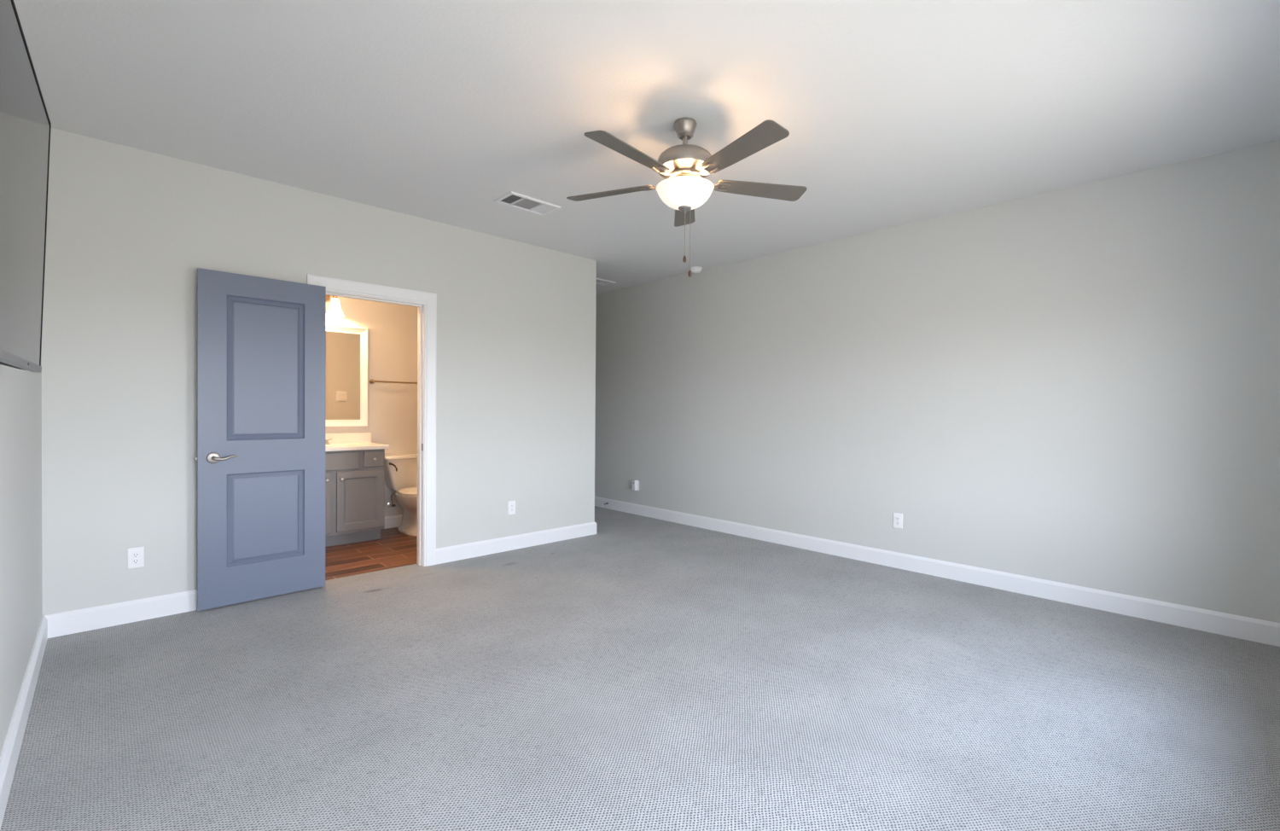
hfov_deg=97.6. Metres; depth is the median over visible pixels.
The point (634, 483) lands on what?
plug
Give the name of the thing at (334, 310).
vanity light
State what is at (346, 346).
mirror
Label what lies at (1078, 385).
wall
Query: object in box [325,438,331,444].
faucet
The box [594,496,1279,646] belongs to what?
baseboard
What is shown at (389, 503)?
shutoff valve
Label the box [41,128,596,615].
wall
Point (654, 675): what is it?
floor
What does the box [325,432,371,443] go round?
backsplash
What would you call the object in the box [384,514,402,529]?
baseboard
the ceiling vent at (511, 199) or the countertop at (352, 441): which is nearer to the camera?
the ceiling vent at (511, 199)
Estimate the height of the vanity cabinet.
0.864 m
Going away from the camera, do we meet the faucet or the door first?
the door
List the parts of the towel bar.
post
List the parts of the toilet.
flush lever, tank, tank lid, bowl, seat, lid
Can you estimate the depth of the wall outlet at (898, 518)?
4.49 m
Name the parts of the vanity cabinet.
cabinet door, cabinet door, drawer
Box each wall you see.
[0,350,42,756]
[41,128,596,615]
[325,296,417,516]
[594,139,1279,622]
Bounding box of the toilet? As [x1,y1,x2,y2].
[384,453,417,535]
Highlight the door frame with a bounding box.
[307,273,436,566]
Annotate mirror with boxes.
[325,324,368,426]
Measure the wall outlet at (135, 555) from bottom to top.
0.120 m
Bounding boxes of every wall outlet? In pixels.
[127,546,144,569]
[507,500,515,514]
[893,512,902,529]
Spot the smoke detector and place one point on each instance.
(694, 270)
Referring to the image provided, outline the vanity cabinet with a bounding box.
[325,448,384,546]
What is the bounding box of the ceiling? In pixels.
[13,0,1279,294]
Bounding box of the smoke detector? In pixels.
[690,267,702,273]
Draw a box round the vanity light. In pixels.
[325,295,344,316]
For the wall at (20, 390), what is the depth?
2.19 m
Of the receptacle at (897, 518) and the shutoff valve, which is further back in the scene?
the shutoff valve
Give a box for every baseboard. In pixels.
[0,615,47,830]
[42,589,197,638]
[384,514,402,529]
[436,521,596,564]
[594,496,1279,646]
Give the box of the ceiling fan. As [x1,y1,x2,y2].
[566,117,806,277]
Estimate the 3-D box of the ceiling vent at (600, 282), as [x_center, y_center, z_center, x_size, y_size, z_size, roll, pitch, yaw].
[-0.523,-1.554,6.468,0.458,0.013,0.210,0,1,-44]
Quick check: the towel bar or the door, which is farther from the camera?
the towel bar
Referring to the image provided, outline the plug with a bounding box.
[631,479,637,490]
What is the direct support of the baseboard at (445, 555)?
attached to the wall at (130, 230)
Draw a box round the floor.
[0,506,1279,830]
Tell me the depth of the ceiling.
2.67 m
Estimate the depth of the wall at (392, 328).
5.83 m
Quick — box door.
[194,267,325,610]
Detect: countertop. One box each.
[325,432,389,451]
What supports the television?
attached to the wall at (20, 390)
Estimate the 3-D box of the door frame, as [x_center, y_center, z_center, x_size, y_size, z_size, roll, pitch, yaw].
[-2.010,0.112,4.220,0.910,2.166,0.158,0,1,-44]
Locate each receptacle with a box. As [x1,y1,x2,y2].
[132,552,139,564]
[510,504,513,511]
[895,516,900,525]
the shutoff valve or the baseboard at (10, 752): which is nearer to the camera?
the baseboard at (10, 752)
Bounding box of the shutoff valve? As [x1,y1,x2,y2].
[387,491,395,507]
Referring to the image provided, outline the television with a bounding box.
[0,0,51,372]
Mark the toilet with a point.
(400, 470)
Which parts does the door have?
handle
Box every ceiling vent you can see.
[493,191,560,215]
[596,278,615,285]
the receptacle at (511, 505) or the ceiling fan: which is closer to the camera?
the ceiling fan
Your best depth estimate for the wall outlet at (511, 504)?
4.97 m
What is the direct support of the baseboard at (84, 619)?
attached to the wall at (130, 230)
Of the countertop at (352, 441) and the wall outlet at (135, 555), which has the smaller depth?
the wall outlet at (135, 555)
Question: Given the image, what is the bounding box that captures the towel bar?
[369,379,417,383]
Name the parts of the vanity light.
plate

